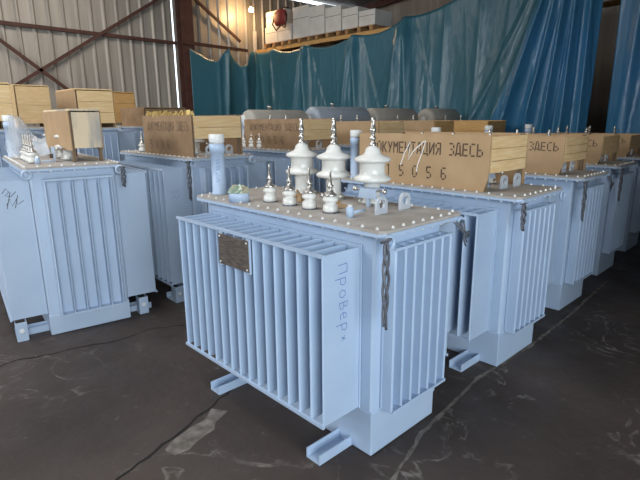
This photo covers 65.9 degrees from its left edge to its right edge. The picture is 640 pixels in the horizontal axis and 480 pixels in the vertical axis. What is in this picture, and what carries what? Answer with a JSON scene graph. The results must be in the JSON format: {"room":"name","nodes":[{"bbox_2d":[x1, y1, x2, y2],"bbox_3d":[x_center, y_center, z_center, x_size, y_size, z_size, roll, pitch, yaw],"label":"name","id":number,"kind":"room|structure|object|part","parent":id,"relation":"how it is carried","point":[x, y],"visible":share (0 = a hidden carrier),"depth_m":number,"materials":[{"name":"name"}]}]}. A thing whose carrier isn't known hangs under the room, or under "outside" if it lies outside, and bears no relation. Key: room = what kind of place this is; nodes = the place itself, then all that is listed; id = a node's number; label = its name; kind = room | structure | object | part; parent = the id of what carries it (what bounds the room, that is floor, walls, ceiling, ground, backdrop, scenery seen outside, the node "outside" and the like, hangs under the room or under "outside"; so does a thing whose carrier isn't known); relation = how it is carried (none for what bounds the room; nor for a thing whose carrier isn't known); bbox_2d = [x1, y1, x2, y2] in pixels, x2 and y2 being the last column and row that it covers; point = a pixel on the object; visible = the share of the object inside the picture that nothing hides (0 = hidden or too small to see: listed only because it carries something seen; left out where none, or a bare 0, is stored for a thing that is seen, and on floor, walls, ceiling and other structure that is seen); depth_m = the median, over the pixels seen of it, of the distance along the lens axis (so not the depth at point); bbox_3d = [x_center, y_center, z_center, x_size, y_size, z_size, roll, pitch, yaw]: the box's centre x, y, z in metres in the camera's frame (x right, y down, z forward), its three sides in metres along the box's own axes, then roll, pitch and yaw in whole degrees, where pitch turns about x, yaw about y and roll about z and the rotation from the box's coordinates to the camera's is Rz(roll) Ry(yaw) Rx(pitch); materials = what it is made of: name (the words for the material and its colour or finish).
{"room":"industrial warehouse","nodes":[
{"label":"industrial warehouse","id":0,"kind":"room"},
{"bbox_2d":[0,0,337,125],"bbox_3d":[-6.146,-4.548,13.890,21.500,6.130,0.057,-13,19,-42],"label":"wall","id":1,"kind":"structure","parent":0,"point":[146,69],"depth_m":14.10,"materials":[{"name":"grey metal"}]},
{"bbox_2d":[0,38,68,88],"bbox_3d":[-7.888,-4.951,11.862,4.249,3.363,0.060,-13,19,-42],"label":"trim","id":2,"kind":"structure","parent":1,"relation":"attached to","point":[3,42],"depth_m":12.50,"materials":[{"name":"red metal"}]},
{"bbox_2d":[15,0,158,84],"bbox_3d":[-6.157,-5.503,13.436,5.043,3.267,0.060,-13,19,-42],"label":"trim","id":3,"kind":"structure","parent":1,"relation":"attached to","point":[119,22],"depth_m":13.28,"materials":[{"name":"red metal"}]},
{"bbox_2d":[0,20,176,44],"bbox_3d":[-9.117,-4.985,10.716,13.101,0.220,0.060,-13,19,-42],"label":"trim","id":4,"kind":"structure","parent":1,"relation":"attached to","point":[2,22],"depth_m":13.22,"materials":[{"name":"red metal"}]},
{"bbox_2d":[194,0,240,42],"bbox_3d":[-3.341,-7.098,15.832,1.864,1.267,0.060,-13,19,-42],"label":"trim","id":5,"kind":"structure","parent":1,"relation":"attached to","point":[198,2],"depth_m":15.85,"materials":[{"name":"red metal"}]},
{"bbox_2d":[0,231,639,479],"bbox_3d":[0.511,0.096,7.972,21.600,0.200,19.300,-13,19,-42],"label":"floor","id":6,"kind":"structure","parent":0,"point":[567,406],"depth_m":3.30,"materials":[{"name":"dark brown polished marble"},{"name":"pale veins"}]},
{"bbox_2d":[0,129,33,167],"bbox_3d":[-4.937,-0.665,7.055,1.300,1.799,1.872,-13,19,-42],"label":"transformer","id":7,"kind":"object","parent":6,"relation":"on","point":[3,147],"visible":0.16,"depth_m":6.49,"materials":[{"name":"blue metal"}]},
{"bbox_2d":[0,82,16,128],"bbox_3d":[-4.509,-1.777,6.566,0.556,0.585,0.850,-13,19,-42],"label":"wooden crate","id":8,"kind":"object","parent":7,"relation":"on","point":[6,103],"visible":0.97,"depth_m":6.39,"materials":[{"name":"brown wood"}]},
{"bbox_2d":[0,126,43,132],"bbox_3d":[-5.873,-1.412,10.154,1.300,1.799,1.872,-13,19,-42],"label":"transformer","id":9,"kind":"object","parent":6,"relation":"on","point":[23,129],"visible":0.09,"depth_m":9.18,"materials":[{"name":"blue metal"}]},
{"bbox_3d":[-5.874,-1.513,10.130,0.712,1.532,1.692,-13,19,-42],"label":"tank","id":10,"kind":"part","parent":9,"relation":"part of","materials":[{"name":"blue metal"}]},
{"bbox_3d":[-5.870,-2.276,9.932,0.812,0.016,1.782,-13,19,-42],"label":"lid","id":11,"kind":"part","parent":9,"relation":"part of","materials":[{"name":"metal"}]},
{"bbox_2d":[10,84,51,126],"bbox_3d":[-5.629,-2.573,9.509,0.596,0.755,0.800,-13,19,-42],"label":"wooden crate","id":12,"kind":"object","parent":9,"relation":"on","point":[29,101],"visible":0.77,"depth_m":9.18,"materials":[{"name":"brown wood"}]},
{"bbox_3d":[-5.842,-2.515,9.314,0.008,0.739,0.800,-13,19,-42],"label":"panel","id":13,"kind":"part","parent":12,"relation":"part of","materials":[{"name":"brown wood"}]},
{"bbox_2d":[16,127,136,160],"bbox_3d":[-3.870,-0.899,7.979,1.300,1.799,1.872,-13,19,-42],"label":"transformer","id":14,"kind":"object","parent":6,"relation":"on","point":[115,141],"visible":0.12,"depth_m":7.36,"materials":[{"name":"blue metal"}]},
{"bbox_3d":[-3.867,-1.763,7.757,0.812,0.016,1.782,-13,19,-42],"label":"lid","id":15,"kind":"part","parent":14,"relation":"part of","materials":[{"name":"blue metal"}]},
{"bbox_3d":[-3.871,-0.999,7.954,0.712,1.532,1.692,-13,19,-42],"label":"tank","id":16,"kind":"part","parent":14,"relation":"part of","materials":[{"name":"blue metal"}]},
{"bbox_2d":[55,88,115,126],"bbox_3d":[-3.549,-1.983,7.463,0.536,0.545,0.850,-13,19,-42],"label":"wooden crate","id":17,"kind":"object","parent":14,"relation":"on","point":[74,98],"visible":0.79,"depth_m":7.21,"materials":[{"name":"brown wood"}]},
{"bbox_3d":[-3.739,-1.931,7.288,0.008,0.529,0.850,-13,19,-42],"label":"panel","id":18,"kind":"part","parent":17,"relation":"part of","materials":[{"name":"brown wood"}]},
{"bbox_3d":[-3.358,-2.020,7.642,0.008,0.529,0.850,-13,19,-42],"label":"panel","id":19,"kind":"part","parent":17,"relation":"part of","materials":[{"name":"beige wood"}]},
{"bbox_2d":[0,115,157,341],"bbox_3d":[-2.675,-0.297,5.131,1.290,1.959,1.972,-10,17,-35],"label":"transformer","id":20,"kind":"object","parent":6,"relation":"on","point":[76,242],"visible":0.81,"depth_m":4.46,"materials":[{"name":"blue metal"}]},
{"bbox_3d":[-2.671,-0.811,4.993,0.792,0.016,1.832,-10,17,-35],"label":"lid","id":21,"kind":"part","parent":20,"relation":"part of","materials":[{"name":"metal"}]},
{"bbox_3d":[-2.674,-0.159,5.164,0.692,1.302,1.742,-10,17,-35],"label":"tank","id":22,"kind":"part","parent":20,"relation":"part of","materials":[{"name":"blue metal"}]},
{"bbox_2d":[42,109,103,161],"bbox_3d":[-2.454,-1.044,4.893,0.286,0.480,0.860,-12,18,-41],"label":"wooden crate","id":23,"kind":"object","parent":20,"relation":"on","point":[75,128],"visible":0.99,"depth_m":4.61,"materials":[{"name":"brown wood"}]},
{"bbox_3d":[-2.558,-1.066,4.791,0.008,0.355,0.860,-12,18,-40],"label":"panel","id":24,"kind":"part","parent":23,"relation":"part of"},
{"bbox_3d":[-2.352,-1.112,4.972,0.008,0.355,0.860,-12,18,-40],"label":"panel","id":25,"kind":"part","parent":23,"relation":"part of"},
{"bbox_3d":[-2.275,0.751,4.827,1.212,0.061,0.110,-10,17,-35],"label":"skid rail","id":26,"kind":"part","parent":20,"relation":"part of","materials":[{"name":"blue metal"}]},
{"bbox_2d":[42,299,130,334],"bbox_3d":[-2.668,0.561,5.340,0.700,0.186,1.750,-10,17,-35],"label":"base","id":27,"kind":"object","parent":20,"relation":"in","point":[54,322],"depth_m":4.63,"materials":[{"name":"blue metal"}]},
{"bbox_2d":[0,325,185,366],"bbox_3d":[-1.975,0.927,4.221,1.918,0.001,0.412,-13,19,-42],"label":"crack","id":28,"kind":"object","parent":6,"relation":"on","point":[175,325],"depth_m":4.27,"materials":[{"name":"black"}]},
{"bbox_2d":[116,126,143,149],"bbox_3d":[-3.422,-1.315,9.673,1.300,1.799,1.872,-13,19,-42],"label":"transformer","id":29,"kind":"object","parent":6,"relation":"on","point":[137,129],"visible":0.06,"depth_m":8.69,"materials":[{"name":"blue metal"}]},
{"bbox_3d":[-3.423,-1.416,9.648,0.712,1.532,1.692,-13,19,-42],"label":"tank","id":30,"kind":"part","parent":29,"relation":"part of","materials":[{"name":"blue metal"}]},
{"bbox_2d":[120,107,185,125],"bbox_3d":[-3.137,-2.319,9.291,0.816,0.325,1.000,-13,19,-42],"label":"wooden crate","id":31,"kind":"object","parent":29,"relation":"on","point":[129,116],"visible":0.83,"depth_m":8.98,"materials":[{"name":"brown wood"}]},
{"bbox_3d":[-3.429,-2.242,9.021,0.008,0.309,1.000,-13,19,-42],"label":"panel","id":32,"kind":"part","parent":31,"relation":"part of","materials":[{"name":"brown wood"}]},
{"bbox_2d":[115,390,230,479],"bbox_3d":[-0.847,1.168,3.193,1.344,0.001,0.505,-13,19,-42],"label":"cable","id":33,"kind":"object","parent":6,"relation":"on","point":[227,393],"depth_m":3.00,"materials":[{"name":"black rubber"}]},
{"bbox_2d":[174,0,194,114],"bbox_3d":[-4.115,-4.979,15.441,0.400,6.200,0.320,-13,19,-42],"label":"trim column","id":34,"kind":"structure","parent":6,"relation":"on","point":[183,8],"depth_m":15.12,"materials":[{"name":"red metal"}]},
{"bbox_2d":[182,40,247,51],"bbox_3d":[-3.292,-6.157,15.703,2.402,0.140,0.060,-13,19,-42],"label":"trim","id":35,"kind":"structure","parent":34,"relation":"attached to","point":[183,41],"depth_m":15.60,"materials":[{"name":"red metal"}]},
{"bbox_2d":[118,131,265,302],"bbox_3d":[-1.657,-0.525,6.030,1.290,1.959,1.972,-13,18,-41],"label":"transformer","id":36,"kind":"object","parent":6,"relation":"on","point":[174,183],"visible":0.46,"depth_m":5.23,"materials":[{"name":"blue metal"}]},
{"bbox_3d":[-1.200,0.512,5.771,1.212,0.061,0.110,-13,18,-41],"label":"skid rail","id":37,"kind":"part","parent":36,"relation":"part of","materials":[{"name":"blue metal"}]},
{"bbox_3d":[-1.656,-0.387,6.064,0.692,1.302,1.742,-13,18,-41],"label":"tank","id":38,"kind":"part","parent":36,"relation":"part of","materials":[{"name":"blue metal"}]},
{"bbox_3d":[-1.651,-1.039,5.894,0.792,0.016,1.832,-13,18,-41],"label":"lid","id":39,"kind":"part","parent":36,"relation":"part of","materials":[{"name":"blue metal"}]},
{"bbox_2d":[142,110,242,156],"bbox_3d":[-1.479,-1.229,5.616,0.641,0.481,1.120,-13,19,-42],"label":"wooden crate","id":40,"kind":"object","parent":36,"relation":"on","point":[168,133],"visible":0.98,"depth_m":5.33,"materials":[{"name":"brown wood"}]},
{"bbox_3d":[-1.689,-1.152,5.427,0.008,0.424,1.120,-13,19,-42],"label":"panel","id":41,"kind":"part","parent":40,"relation":"part of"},
{"bbox_3d":[-1.250,-1.255,5.835,0.008,0.424,1.120,-13,19,-42],"label":"panel","id":42,"kind":"part","parent":40,"relation":"part of","materials":[{"name":"beige wood"}]},
{"bbox_2d":[166,409,226,454],"bbox_3d":[-0.766,1.189,3.103,0.492,0.001,0.284,-13,19,-42],"label":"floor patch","id":43,"kind":"structure","parent":6,"relation":"on","point":[186,440],"depth_m":3.05,"materials":[{"name":"concrete"}]},
{"bbox_2d":[190,48,255,115],"bbox_3d":[-3.003,-4.140,16.229,2.442,4.079,0.224,-13,19,-42],"label":"tarpaulin","id":44,"kind":"object","parent":6,"relation":"on","point":[221,87],"visible":0.51,"depth_m":15.91,"materials":[{"name":"teal plastic"}]},
{"bbox_2d":[241,106,346,192],"bbox_3d":[-0.456,-0.885,7.181,1.825,2.096,1.972,-13,19,-42],"label":"transformer","id":45,"kind":"object","parent":6,"relation":"on","point":[279,162],"visible":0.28,"depth_m":6.40,"materials":[{"name":"blue metal"}]},
{"bbox_3d":[-0.647,-0.636,7.051,0.692,1.302,1.742,-13,19,-42],"label":"tank","id":46,"kind":"part","parent":45,"relation":"part of","materials":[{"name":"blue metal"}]},
{"bbox_3d":[-0.642,-1.288,6.881,0.792,0.016,1.832,-13,19,-42],"label":"lid","id":47,"kind":"part","parent":45,"relation":"part of","materials":[{"name":"blue metal"}]},
{"bbox_2d":[244,118,335,149],"bbox_3d":[-0.422,-1.441,6.663,0.598,0.379,1.200,-13,19,-42],"label":"wooden crate","id":48,"kind":"object","parent":45,"relation":"on","point":[273,133],"visible":0.79,"depth_m":6.36,"materials":[{"name":"brown wood"}]},
{"bbox_3d":[-0.634,-1.391,6.467,0.008,0.379,1.200,-13,19,-42],"label":"panel","id":49,"kind":"part","parent":48,"relation":"part of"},
{"bbox_3d":[-0.209,-1.490,6.861,0.008,0.379,1.200,-13,19,-42],"label":"panel","id":50,"kind":"part","parent":48,"relation":"part of","materials":[{"name":"beige wood"}]},
{"bbox_2d":[176,118,469,465],"bbox_3d":[-0.037,0.146,3.363,1.227,1.894,1.878,-13,19,-42],"label":"transformer","id":51,"kind":"object","parent":6,"relation":"on","point":[339,317],"visible":1,"depth_m":2.86,"materials":[{"name":"blue metal"}]},
{"bbox_3d":[-0.340,0.962,3.895,1.132,0.061,0.110,-13,19,-42],"label":"skid rail","id":52,"kind":"part","parent":51,"relation":"part of","materials":[{"name":"blue metal"}]},
{"bbox_2d":[294,189,303,201],"bbox_3d":[-0.144,-0.309,3.358,0.121,0.079,0.136,-13,19,-42],"label":"paper scrap","id":53,"kind":"object","parent":51,"relation":"on","point":[298,196],"visible":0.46,"depth_m":3.33,"materials":[{"name":"brown paper"}]},
{"bbox_3d":[-0.055,0.285,3.426,0.612,1.044,1.622,-13,19,-42],"label":"tank","id":54,"kind":"part","parent":51,"relation":"part of","materials":[{"name":"blue metal"}]},
{"bbox_2d":[219,359,432,455],"bbox_3d":[-0.050,0.923,3.582,0.620,0.274,1.630,-13,19,-42],"label":"tub","id":55,"kind":"object","parent":51,"relation":"in","point":[369,430],"depth_m":2.93,"materials":[{"name":"blue metal"}]},
{"bbox_3d":[-0.041,-0.240,3.279,0.742,0.016,1.780,-13,19,-42],"label":"lid","id":56,"kind":"part","parent":51,"relation":"part of","materials":[{"name":"metal"}]},
{"bbox_2d":[322,196,347,208],"bbox_3d":[0.093,-0.240,3.086,0.117,0.071,0.139,-13,19,-42],"label":"paper scrap","id":57,"kind":"object","parent":51,"relation":"on","point":[340,204],"visible":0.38,"depth_m":3.06,"materials":[{"name":"brown paper"}]},
{"bbox_3d":[0.310,-0.314,3.096,0.036,0.036,0.274,-13,19,-42],"label":"cross rod","id":58,"kind":"part","parent":51,"relation":"part of","materials":[{"name":"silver metal"}]},
{"bbox_3d":[0.369,1.131,3.175,1.132,0.061,0.110,-13,19,-42],"label":"skid rail","id":59,"kind":"part","parent":51,"relation":"part of","materials":[{"name":"blue metal"}]},
{"bbox_2d":[305,103,370,186],"bbox_3d":[0.605,-1.164,8.159,1.865,2.156,1.972,-13,19,-42],"label":"transformer","id":60,"kind":"object","parent":6,"relation":"on","point":[340,113],"visible":0.07,"depth_m":8.27,"materials":[{"name":"grey metal"}]},
{"bbox_3d":[0.400,-0.882,8.024,0.692,1.302,1.742,-13,19,-42],"label":"tank","id":61,"kind":"part","parent":60,"relation":"part of","materials":[{"name":"blue metal"}]},
{"bbox_2d":[336,121,403,143],"bbox_3d":[0.668,-1.667,7.640,0.596,0.339,1.100,-13,19,-42],"label":"wooden crate","id":62,"kind":"object","parent":60,"relation":"on","point":[343,127],"visible":0.57,"depth_m":7.35,"materials":[{"name":"brown wood"}]},
{"bbox_3d":[0.456,-1.617,7.443,0.008,0.339,1.100,-13,19,-42],"label":"panel","id":63,"kind":"part","parent":62,"relation":"part of","materials":[{"name":"brown wood"}]},
{"bbox_3d":[0.880,-1.717,7.838,0.008,0.339,1.100,-13,19,-42],"label":"panel","id":64,"kind":"part","parent":62,"relation":"part of","materials":[{"name":"beige wood"}]},
{"bbox_2d":[367,105,417,120],"bbox_3d":[1.667,-1.408,9.147,1.845,2.146,1.972,-13,19,-42],"label":"transformer","id":65,"kind":"object","parent":6,"relation":"on","point":[380,114],"visible":0.07,"depth_m":9.32,"materials":[{"name":"grey metal"}]},
{"bbox_2d":[255,0,537,119],"bbox_3d":[1.212,-3.876,13.255,0.553,4.907,10.372,-13,19,-42],"label":"tarpaulin","id":66,"kind":"object","parent":6,"relation":"on","point":[459,55],"visible":0.51,"depth_m":12.13,"materials":[{"name":"teal plastic"}]},
{"bbox_2d":[253,0,620,52],"bbox_3d":[3.360,-3.654,12.597,1.190,4.850,15.100,-13,19,-42],"label":"storage rack","id":67,"kind":"object","parent":6,"relation":"on","point":[611,3],"visible":0.09,"depth_m":14.69,"materials":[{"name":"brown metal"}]},
{"bbox_2d":[264,41,300,50],"bbox_3d":[-1.100,-6.534,16.648,1.200,0.130,1.020,-13,19,-42],"label":"wooden pallet","id":68,"kind":"object","parent":67,"relation":"on","point":[275,44],"visible":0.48,"depth_m":16.47,"materials":[{"name":"orange wood"}]},
{"bbox_2d":[265,26,277,43],"bbox_3d":[-1.367,-6.828,16.530,0.683,0.500,0.660,-13,19,-42],"label":"carton","id":69,"kind":"object","parent":68,"relation":"on","point":[271,35],"visible":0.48,"depth_m":16.30,"materials":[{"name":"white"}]},
{"bbox_2d":[288,36,336,46],"bbox_3d":[-0.236,-6.327,15.769,1.200,0.130,1.020,-13,19,-42],"label":"wooden pallet","id":70,"kind":"object","parent":67,"relation":"on","point":[307,38],"visible":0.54,"depth_m":15.64,"materials":[{"name":"orange wood"}]},
{"bbox_2d":[278,23,292,41],"bbox_3d":[-0.896,-6.715,16.052,0.683,0.500,0.660,-13,19,-42],"label":"carton","id":71,"kind":"object","parent":70,"relation":"on","point":[284,34],"visible":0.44,"depth_m":15.78,"materials":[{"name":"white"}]},
{"bbox_2d":[266,8,292,27],"bbox_3d":[-1.232,-7.277,16.294,0.653,0.478,0.950,-13,19,-42],"label":"carton","id":72,"kind":"object","parent":71,"relation":"on","point":[269,16],"visible":0.39,"depth_m":16.13,"materials":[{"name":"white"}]},
{"bbox_2d":[272,7,288,30],"bbox_3d":[-1.139,-6.998,15.597,0.468,0.746,0.735,-13,19,-42],"label":"bag","id":73,"kind":"object","parent":72,"relation":"hanging from","point":[280,16],"visible":1,"depth_m":15.43,"materials":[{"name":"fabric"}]},
{"bbox_2d":[293,4,315,38],"bbox_3d":[-0.347,-6.801,15.498,0.703,0.920,0.750,-13,19,-42],"label":"carton","id":74,"kind":"object","parent":70,"relation":"on","point":[301,13],"visible":0.6,"depth_m":15.25,"materials":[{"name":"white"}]},
{"bbox_2d":[315,30,345,42],"bbox_3d":[0.629,-6.120,14.891,1.200,0.130,1.020,-13,19,-42],"label":"wooden pallet","id":75,"kind":"object","parent":67,"relation":"on","point":[337,33],"visible":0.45,"depth_m":14.54,"materials":[{"name":"orange wood"}]},
{"bbox_2d":[309,4,333,36],"bbox_3d":[0.158,-6.627,14.977,0.733,0.820,0.660,-13,19,-42],"label":"carton","id":76,"kind":"object","parent":75,"relation":"on","point":[316,13],"visible":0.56,"depth_m":14.71,"materials":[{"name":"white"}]},
{"bbox_2d":[325,5,350,32],"bbox_3d":[0.636,-6.445,14.508,0.733,0.680,0.640,-13,19,-42],"label":"carton","id":77,"kind":"object","parent":75,"relation":"on","point":[333,15],"visible":0.56,"depth_m":14.23,"materials":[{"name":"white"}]},
{"bbox_2d":[345,24,385,33],"bbox_3d":[1.494,-5.913,14.012,1.200,0.130,1.020,-13,19,-42],"label":"wooden pallet","id":78,"kind":"object","parent":67,"relation":"on","point":[372,26],"visible":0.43,"depth_m":13.61,"materials":[{"name":"orange wood"}]},
{"bbox_2d":[342,6,368,30],"bbox_3d":[1.093,-6.272,14.060,0.733,0.550,0.600,-13,19,-42],"label":"carton","id":79,"kind":"object","parent":78,"relation":"on","point":[350,16],"visible":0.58,"depth_m":13.78,"materials":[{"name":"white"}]},
{"bbox_2d":[359,8,391,26],"bbox_3d":[1.530,-6.095,13.635,0.733,0.400,0.580,-13,19,-42],"label":"carton","id":80,"kind":"object","parent":78,"relation":"on","point":[374,16],"visible":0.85,"depth_m":13.41,"materials":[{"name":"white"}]},
{"bbox_2d":[418,106,461,119],"bbox_3d":[2.797,-1.678,10.195,1.835,2.156,1.972,-13,19,-42],"label":"transformer","id":81,"kind":"object","parent":6,"relation":"on","point":[435,113],"visible":0.04,"depth_m":10.40,"materials":[{"name":"grey metal"}]},
{"bbox_2d":[454,120,505,132],"bbox_3d":[2.951,-2.215,9.830,0.716,0.329,1.200,-13,19,-42],"label":"wooden crate","id":82,"kind":"object","parent":81,"relation":"on","point":[499,126],"visible":0.36,"depth_m":9.43,"materials":[{"name":"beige wood"}]},
{"bbox_3d":[2.696,-2.155,9.592,0.008,0.329,1.200,-13,19,-42],"label":"panel","id":83,"kind":"part","parent":82,"relation":"part of","materials":[{"name":"orange wood"}]},
{"bbox_2d":[341,130,564,371],"bbox_3d":[1.058,-0.060,4.389,1.216,1.789,1.875,-13,18,-42],"label":"transformer","id":84,"kind":"object","parent":6,"relation":"on","point":[499,280],"visible":0.41,"depth_m":3.75,"materials":[{"name":"blue metal"}]},
{"bbox_2d":[359,131,528,191],"bbox_3d":[1.021,-0.712,4.265,0.618,0.417,1.270,-13,19,-42],"label":"wooden crate","id":85,"kind":"object","parent":84,"relation":"on","point":[459,160],"visible":0.94,"depth_m":3.92,"materials":[{"name":"brown wood"}]},
{"bbox_3d":[1.242,-0.764,4.469,0.008,0.417,1.270,-13,19,-42],"label":"panel","id":86,"kind":"part","parent":85,"relation":"part of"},
{"bbox_3d":[1.036,0.030,4.435,0.612,1.044,1.622,-13,18,-42],"label":"tank","id":87,"kind":"part","parent":84,"relation":"part of","materials":[{"name":"blue metal"}]},
{"bbox_3d":[1.050,-0.495,4.288,0.742,0.016,1.780,-13,18,-42],"label":"lid","id":88,"kind":"part","parent":84,"relation":"part of","materials":[{"name":"blue metal"}]},
{"bbox_3d":[1.455,0.877,4.180,1.132,0.061,0.110,-13,18,-42],"label":"skid rail","id":89,"kind":"part","parent":84,"relation":"part of","materials":[{"name":"blue metal"}]},
{"bbox_2d":[447,323,533,366],"bbox_3d":[1.041,0.668,4.591,0.620,0.274,1.630,-13,18,-42],"label":"tub","id":90,"kind":"object","parent":84,"relation":"in","point":[493,347],"depth_m":3.93,"materials":[{"name":"blue metal"}]},
{"bbox_2d":[390,279,609,479],"bbox_3d":[1.910,0.885,4.262,4.629,0.001,0.346,-13,19,-42],"label":"floor seam","id":91,"kind":"object","parent":6,"relation":"on","point":[419,435],"depth_m":3.54,"materials":[{"name":"concrete"}]},
{"bbox_2d":[431,127,613,309],"bbox_3d":[2.072,-0.338,5.496,1.216,1.789,1.878,-13,19,-42],"label":"transformer","id":92,"kind":"object","parent":6,"relation":"on","point":[576,219],"visible":0.27,"depth_m":4.86,"materials":[{"name":"blue metal"}]},
{"bbox_2d":[525,134,588,174],"bbox_3d":[2.099,-0.956,5.340,0.618,0.363,1.270,-13,19,-42],"label":"wooden crate","id":93,"kind":"object","parent":92,"relation":"on","point":[546,154],"visible":0.45,"depth_m":4.84,"materials":[{"name":"brown wood"}]},
{"bbox_3d":[1.880,-0.904,5.136,0.008,0.363,1.270,-13,19,-42],"label":"panel","id":94,"kind":"part","parent":93,"relation":"part of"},
{"bbox_3d":[2.050,-0.249,5.543,0.612,1.044,1.622,-13,19,-42],"label":"tank","id":95,"kind":"part","parent":92,"relation":"part of","materials":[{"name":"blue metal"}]},
{"bbox_2d":[545,280,582,309],"bbox_3d":[2.055,0.390,5.698,0.620,0.274,1.630,-13,19,-42],"label":"tub","id":96,"kind":"object","parent":92,"relation":"in","point":[559,294],"depth_m":4.99,"materials":[{"name":"blue metal"}]},
{"bbox_3d":[2.063,-0.773,5.395,0.742,0.016,1.780,-13,19,-42],"label":"lid","id":97,"kind":"part","parent":92,"relation":"part of","materials":[{"name":"blue metal"}]},
{"bbox_2d":[492,0,602,132],"bbox_3d":[4.039,-3.172,9.997,2.643,5.036,0.544,13,19,43],"label":"tarpaulin","id":98,"kind":"object","parent":6,"relation":"on","point":[548,86],"visible":0.57,"depth_m":9.49,"materials":[{"name":"blue plastic"}]},
{"bbox_2d":[484,125,638,275],"bbox_3d":[3.057,-0.610,6.577,1.216,1.789,1.875,-13,19,-43],"label":"transformer","id":99,"kind":"object","parent":6,"relation":"on","point":[614,203],"visible":0.29,"depth_m":5.95,"materials":[{"name":"blue metal"}]},
{"bbox_2d":[529,133,619,163],"bbox_3d":[3.070,-1.207,6.407,0.618,0.329,1.270,-13,19,-42],"label":"wooden crate","id":100,"kind":"object","parent":99,"relation":"on","point":[598,144],"visible":0.39,"depth_m":5.86,"materials":[{"name":"brown wood"}]},
{"bbox_3d":[2.852,-1.155,6.204,0.008,0.329,1.270,-13,19,-42],"label":"panel","id":101,"kind":"part","parent":100,"relation":"part of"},
{"bbox_2d":[591,252,614,275],"bbox_3d":[3.040,0.118,6.779,0.620,0.274,1.630,-13,19,-43],"label":"tub","id":102,"kind":"object","parent":99,"relation":"in","point":[602,261],"depth_m":6.08,"materials":[{"name":"blue metal"}]},
{"bbox_3d":[3.034,-0.520,6.623,0.612,1.044,1.622,-13,19,-43],"label":"tank","id":103,"kind":"part","parent":99,"relation":"part of","materials":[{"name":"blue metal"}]},
{"bbox_3d":[3.048,-1.045,6.476,0.742,0.016,1.780,-13,19,-43],"label":"lid","id":104,"kind":"part","parent":99,"relation":"part of","materials":[{"name":"metal"}]},
{"bbox_2d":[525,124,639,251],"bbox_3d":[4.056,-0.877,7.640,1.216,1.789,1.875,-13,19,-43],"label":"transformer","id":105,"kind":"object","parent":6,"relation":"on","point":[632,228],"visible":0.12,"depth_m":7.00,"materials":[{"name":"blue metal"}]},
{"bbox_2d":[564,133,639,156],"bbox_3d":[4.056,-1.456,7.460,0.618,0.300,1.270,-13,19,-42],"label":"wooden crate","id":106,"kind":"object","parent":105,"relation":"on","point":[628,141],"visible":0.23,"depth_m":6.89,"materials":[{"name":"brown wood"}]},
{"bbox_3d":[3.837,-1.405,7.257,0.008,0.300,1.270,-13,19,-42],"label":"panel","id":107,"kind":"part","parent":106,"relation":"part of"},
{"bbox_2d":[617,232,638,251],"bbox_3d":[4.039,-0.149,7.842,0.620,0.274,1.630,-13,19,-43],"label":"tub","id":108,"kind":"object","parent":105,"relation":"in","point":[630,240],"depth_m":7.15,"materials":[{"name":"blue metal"}]},
{"bbox_3d":[4.034,-0.788,7.686,0.612,1.044,1.622,-13,19,-43],"label":"tank","id":109,"kind":"part","parent":105,"relation":"part of","materials":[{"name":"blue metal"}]},
{"bbox_3d":[4.048,-1.312,7.539,0.742,0.016,1.780,-13,19,-43],"label":"lid","id":110,"kind":"part","parent":105,"relation":"part of","materials":[{"name":"blue metal"}]},
{"bbox_2d":[605,0,639,133],"bbox_3d":[6.608,-2.761,7.766,0.302,5.251,3.720,-13,19,-42],"label":"tarpaulin","id":111,"kind":"object","parent":6,"relation":"on","point":[623,113],"visible":0.51,"depth_m":8.90,"materials":[{"name":"blue plastic"}]},
{"bbox_3d":[-4.725,-1.682,11.221,1.300,1.799,1.872,-13,19,-42],"label":"transformer","id":112,"kind":"object","parent":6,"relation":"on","visible":0},
{"bbox_2d":[113,92,135,124],"bbox_3d":[-4.438,-2.818,10.624,0.616,0.685,0.800,-13,19,-42],"label":"wooden crate","id":113,"kind":"object","parent":112,"relation":"on","point":[121,99],"visible":0.38,"depth_m":10.34,"materials":[{"name":"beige wood"}]},
{"bbox_2d":[311,0,377,6],"bbox_3d":[0.504,-6.904,6.210,21.800,1.705,19.350,-13,19,-42],"label":"ceiling","id":114,"kind":"structure","parent":0,"point":[351,3],"depth_m":19.20,"materials":[{"name":"white metal"}]},
{"bbox_2d":[402,120,453,131],"bbox_3d":[1.644,-1.913,8.615,0.596,0.339,1.200,-13,19,-42],"label":"wooden crate","id":115,"kind":"object","parent":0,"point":[409,125],"visible":0.28,"depth_m":8.20,"materials":[{"name":"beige wood"}]},
{"bbox_3d":[1.432,-1.863,8.418,0.008,0.339,1.200,-13,19,-42],"label":"panel","id":116,"kind":"part","parent":115,"relation":"part of","materials":[{"name":"brown wood"}]},
{"bbox_2d":[377,0,619,132],"bbox_3d":[8.261,-5.493,14.213,0.060,7.580,19.200,-13,19,-42],"label":"wall","id":117,"kind":"structure","parent":0,"point":[600,94],"depth_m":14.48,"materials":[{"name":"brown metal"}]},
{"bbox_3d":[7.153,-2.127,0.186,21.500,7.700,0.100,-13,19,-42],"label":"wall","id":118,"kind":"structure","parent":0,"visible":0},
{"bbox_2d":[361,0,400,8],"bbox_3d":[8.067,-8.495,13.172,0.120,1.854,19.020,-13,19,-42],"label":"trim","id":119,"kind":"structure","parent":118,"relation":"attached to","point":[377,4],"depth_m":19.14,"materials":[{"name":"red metal"}]}
]}

